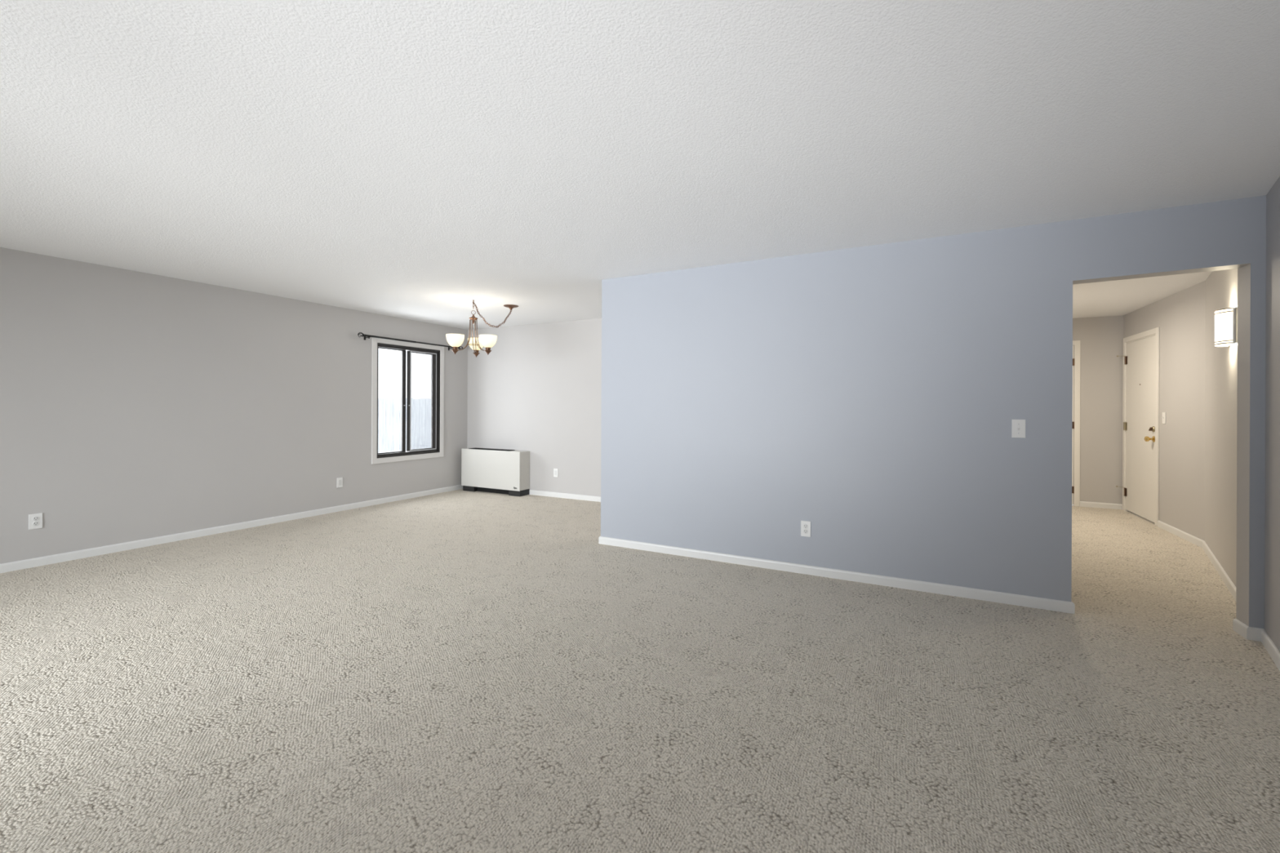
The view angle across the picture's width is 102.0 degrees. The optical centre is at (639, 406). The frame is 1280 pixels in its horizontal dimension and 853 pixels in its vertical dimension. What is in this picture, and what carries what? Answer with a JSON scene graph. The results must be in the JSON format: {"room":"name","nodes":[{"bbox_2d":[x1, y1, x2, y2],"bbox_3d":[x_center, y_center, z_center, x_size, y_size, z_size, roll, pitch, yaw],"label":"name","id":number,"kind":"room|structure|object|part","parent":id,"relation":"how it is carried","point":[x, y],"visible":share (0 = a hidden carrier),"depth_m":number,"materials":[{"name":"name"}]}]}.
{"room":"empty living room","nodes":[
{"label":"empty living room","id":0,"kind":"room"},
{"bbox_2d":[0,247,467,564],"bbox_3d":[-4.539,0.030,4.518,0.140,2.440,8.151,0,0,27],"label":"wall","id":1,"kind":"structure","parent":0,"point":[135,405],"depth_m":4.79,"materials":[{"name":"grey paint"}]},
{"bbox_2d":[28,512,42,529],"bbox_3d":[-4.708,0.895,4.034,0.010,0.118,0.072,0,0,27],"label":"wall outlet","id":2,"kind":"object","parent":1,"relation":"attached to","point":[35,520],"visible":1,"depth_m":4.03,"materials":[{"name":"white plastic"}]},
{"bbox_2d":[32,521,39,525],"bbox_3d":[-4.706,0.915,4.033,0.003,0.034,0.034,0,0,27],"label":"receptacle","id":3,"kind":"object","parent":2,"relation":"attached to","point":[34,523],"depth_m":4.03,"materials":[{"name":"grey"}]},
{"bbox_2d":[32,516,39,520],"bbox_3d":[-4.706,0.876,4.033,0.003,0.034,0.034,0,0,27],"label":"receptacle","id":4,"kind":"object","parent":2,"relation":"attached to","point":[34,518],"depth_m":4.03,"materials":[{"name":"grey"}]},
{"bbox_2d":[0,484,462,573],"bbox_3d":[-4.472,1.216,4.491,0.013,0.068,7.870,0,0,27],"label":"baseboard","id":5,"kind":"structure","parent":1,"relation":"attached to","point":[55,558],"depth_m":4.92,"materials":[{"name":"white paint"}]},
{"bbox_2d":[337,477,342,488],"bbox_3d":[-3.591,0.911,6.195,0.008,0.118,0.072,0,0,27],"label":"wall outlet","id":6,"kind":"object","parent":1,"relation":"attached to","point":[340,480],"visible":1,"depth_m":6.19,"materials":[{"name":"white plastic"}]},
{"bbox_2d":[371,337,444,464],"bbox_3d":[-3.186,-0.074,7.090,0.138,1.616,1.140,0,0,27],"label":"window","id":7,"kind":"structure","parent":1,"relation":"in","point":[437,355],"depth_m":7.08,"materials":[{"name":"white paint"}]},
{"bbox_3d":[-3.313,-0.074,6.878,0.023,1.394,0.452,0,0,27],"label":"sash","id":8,"kind":"part","parent":7,"relation":"part of","materials":[{"name":"clear glass"}]},
{"bbox_3d":[-3.068,-0.072,7.279,0.023,1.374,0.468,0,0,27],"label":"sash","id":9,"kind":"part","parent":7,"relation":"part of","materials":[{"name":"clear glass"}]},
{"bbox_2d":[357,332,462,350],"bbox_3d":[-3.076,-0.866,7.059,0.114,0.075,1.673,0,0,27],"label":"curtain rod","id":10,"kind":"object","parent":1,"relation":"attached to","point":[359,333],"visible":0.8,"depth_m":6.81,"materials":[{"name":"black metal"}]},
{"bbox_2d":[466,318,601,496],"bbox_3d":[0.390,0.052,6.482,6.808,2.440,0.130,0,0,27],"label":"wall","id":11,"kind":"structure","parent":0,"point":[537,391],"depth_m":7.30,"materials":[{"name":"grey paint"}]},
{"bbox_2d":[553,468,558,477],"bbox_3d":[-1.173,0.926,7.211,0.072,0.118,0.008,0,0,27],"label":"wall outlet","id":12,"kind":"object","parent":11,"relation":"attached to","point":[555,470],"visible":1,"depth_m":7.20,"materials":[{"name":"white plastic"}]},
{"bbox_2d":[528,489,600,502],"bbox_3d":[0.897,1.240,6.136,5.580,0.068,0.013,0,0,27],"label":"baseboard","id":13,"kind":"structure","parent":11,"relation":"attached to","point":[558,495],"depth_m":7.12,"materials":[{"name":"white paint"}]},
{"bbox_2d":[0,488,1279,852],"bbox_3d":[-0.041,1.330,3.717,8.880,0.120,10.870,0,0,27],"label":"floor","id":14,"kind":"structure","parent":0,"point":[457,671],"depth_m":2.23,"materials":[{"name":"carpet"}]},
{"bbox_2d":[461,448,529,496],"bbox_3d":[-2.125,0.945,7.581,1.113,0.631,0.223,0,0,27],"label":"heating unit","id":15,"kind":"object","parent":14,"relation":"on","point":[501,471],"visible":1,"depth_m":7.44,"materials":[{"name":"white metal"}]},
{"bbox_2d":[468,448,511,450],"bbox_3d":[-2.196,0.631,7.631,0.737,0.003,0.141,0,0,27],"label":"vent grille","id":16,"kind":"object","parent":15,"relation":"attached to","point":[468,448],"depth_m":7.60,"materials":[{"name":"black plastic"}]},
{"bbox_2d":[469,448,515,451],"bbox_3d":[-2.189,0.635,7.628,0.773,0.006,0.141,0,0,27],"label":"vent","id":17,"kind":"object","parent":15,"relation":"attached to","point":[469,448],"depth_m":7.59,"materials":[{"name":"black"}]},
{"bbox_2d":[0,0,1279,329],"bbox_3d":[-0.030,-1.230,3.717,8.880,0.120,10.870,0,0,27],"label":"ceiling","id":18,"kind":"structure","parent":0,"point":[424,161],"depth_m":2.19,"materials":[{"name":"white paint"}]},
{"bbox_2d":[445,300,518,357],"bbox_3d":[-1.757,-0.870,5.839,0.505,0.616,0.798,0,0,27],"label":"chandelier","id":19,"kind":"object","parent":18,"relation":"hanging from","point":[455,340],"visible":1,"depth_m":5.68,"materials":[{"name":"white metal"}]},
{"bbox_3d":[-2.008,-0.711,5.627,0.190,0.133,0.190,0,0,27],"label":"lamp shade","id":20,"kind":"part","parent":19,"relation":"part of","materials":[{"name":"white glass"}]},
{"bbox_3d":[-1.928,-0.786,5.689,0.141,0.356,0.042,0,0,-38],"label":"arm","id":21,"kind":"part","parent":19,"relation":"part of","materials":[{"name":"brown metal"}]},
{"bbox_3d":[-1.865,-0.786,5.847,0.042,0.357,0.141,0,0,-8],"label":"arm","id":22,"kind":"part","parent":19,"relation":"part of","materials":[{"name":"brown metal"}]},
{"bbox_3d":[-1.879,-0.711,5.948,0.190,0.133,0.190,0,0,27],"label":"lamp shade","id":23,"kind":"part","parent":19,"relation":"part of","materials":[{"name":"white glass"}]},
{"bbox_3d":[-1.762,-0.786,5.709,0.143,0.357,0.044,0,0,27],"label":"arm","id":24,"kind":"part","parent":19,"relation":"part of","materials":[{"name":"brown metal"}]},
{"bbox_3d":[-1.665,-0.710,5.676,0.190,0.133,0.190,0,0,27],"label":"lamp shade","id":25,"kind":"part","parent":19,"relation":"part of","materials":[{"name":"white glass"}]},
{"bbox_3d":[-1.681,-1.031,5.907,0.485,0.261,0.027,0,0,-43],"label":"swag chain","id":26,"kind":"part","parent":19,"relation":"part of","materials":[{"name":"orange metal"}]},
{"bbox_2d":[600,195,1266,628],"bbox_3d":[1.568,0.057,3.861,4.274,2.440,0.125,0,0,27],"label":"wall partition","id":27,"kind":"structure","parent":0,"point":[870,397],"depth_m":3.67,"materials":[{"name":"blue paint"}]},
{"bbox_2d":[800,520,810,537],"bbox_3d":[1.261,0.933,3.941,0.072,0.118,0.010,0,0,27],"label":"wall outlet","id":28,"kind":"object","parent":27,"relation":"attached to","point":[805,525],"visible":1,"depth_m":3.94,"materials":[{"name":"white plastic"}]},
{"bbox_2d":[598,536,1075,613],"bbox_3d":[1.183,1.241,4.050,3.451,0.068,0.138,0,0,27],"label":"baseboard","id":29,"kind":"structure","parent":27,"relation":"attached to","point":[1054,605],"depth_m":3.76,"materials":[{"name":"white paint"}]},
{"bbox_2d":[1011,419,1025,438],"bbox_3d":[2.436,0.144,3.329,0.072,0.118,0.020,0,0,27],"label":"light switch","id":30,"kind":"object","parent":27,"relation":"attached to","point":[1018,426],"visible":1,"depth_m":3.33,"materials":[{"name":"white plastic"}]},
{"bbox_2d":[1071,315,1124,505],"bbox_3d":[5.378,0.074,6.939,1.632,2.440,0.130,0,0,27],"label":"wall","id":31,"kind":"structure","parent":0,"point":[1101,338],"depth_m":6.61,"materials":[{"name":"grey paint"}]},
{"bbox_2d":[1071,340,1080,506],"bbox_3d":[5.304,0.219,6.913,0.885,2.148,0.054,0,0,27],"label":"door","id":32,"kind":"structure","parent":31,"relation":"in","point":[1076,344],"depth_m":6.71,"materials":[{"name":"beige paint"}]},
{"bbox_3d":[5.307,0.241,6.920,0.757,2.064,0.038,0,0,27],"label":"panel","id":33,"kind":"part","parent":32,"relation":"part of","materials":[{"name":"beige paint"}]},
{"bbox_2d":[1080,501,1122,509],"bbox_3d":[5.875,1.262,6.598,0.424,0.068,0.013,0,0,27],"label":"baseboard","id":34,"kind":"structure","parent":31,"relation":"attached to","point":[1082,504],"depth_m":6.59,"materials":[{"name":"white paint"}]},
{"bbox_2d":[1123,280,1205,541],"bbox_3d":[5.696,0.075,5.637,0.130,2.440,2.150,0,0,27],"label":"wall","id":35,"kind":"structure","parent":0,"point":[1180,317],"depth_m":5.11,"materials":[{"name":"grey paint"}]},
{"bbox_2d":[1115,327,1159,526],"bbox_3d":[5.838,0.222,6.015,0.205,2.148,1.018,0,0,27],"label":"door","id":36,"kind":"structure","parent":35,"relation":"in","point":[1140,388],"depth_m":5.97,"materials":[{"name":"beige paint"}]},
{"bbox_3d":[5.837,0.248,6.015,0.042,2.051,0.868,0,0,27],"label":"panel","id":37,"kind":"part","parent":36,"relation":"part of","materials":[{"name":"beige paint"}]},
{"bbox_3d":[5.605,0.360,5.699,0.078,0.068,0.068,0,0,27],"label":"knob","id":38,"kind":"part","parent":36,"relation":"part of","materials":[{"name":"gold metal"}]},
{"bbox_2d":[1161,412,1165,423],"bbox_3d":[5.523,0.123,5.467,0.020,0.118,0.072,0,0,27],"label":"light switch","id":39,"kind":"object","parent":35,"relation":"attached to","point":[1163,417],"visible":1,"depth_m":5.46,"materials":[{"name":"white plastic"}]},
{"bbox_2d":[1204,176,1279,651],"bbox_3d":[2.153,0.059,1.355,0.130,2.440,8.993,0,0,43],"label":"wall","id":40,"kind":"structure","parent":0,"point":[1221,286],"depth_m":3.57,"materials":[{"name":"grey paint"}]},
{"bbox_2d":[1157,520,1279,671],"bbox_3d":[2.431,1.247,1.823,0.676,0.068,9.786,0,0,38],"label":"baseboard","id":41,"kind":"structure","parent":40,"relation":"attached to","point":[1231,587],"depth_m":3.45,"materials":[{"name":"white paint"}]},
{"bbox_2d":[1213,307,1235,346],"bbox_3d":[4.108,-0.553,3.646,0.088,0.250,0.212,0,0,43],"label":"wall sconce","id":42,"kind":"object","parent":40,"relation":"attached to","point":[1224,318],"visible":1,"depth_m":3.58,"materials":[{"name":"white glass"}]},
{"label":"outside","id":43,"kind":"structure","parent":0,"visible":0},
{"bbox_3d":[-5.749,1.545,10.855,7.820,0.100,14.000,0,0,27],"label":"ground","id":44,"kind":"structure","parent":43,"visible":0},
{"bbox_2d":[377,397,431,453],"bbox_3d":[-4.411,0.669,10.017,0.060,1.663,7.338,0,0,27],"label":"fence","id":45,"kind":"object","parent":44,"relation":"on","point":[388,409],"visible":0.06,"depth_m":9.72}
]}

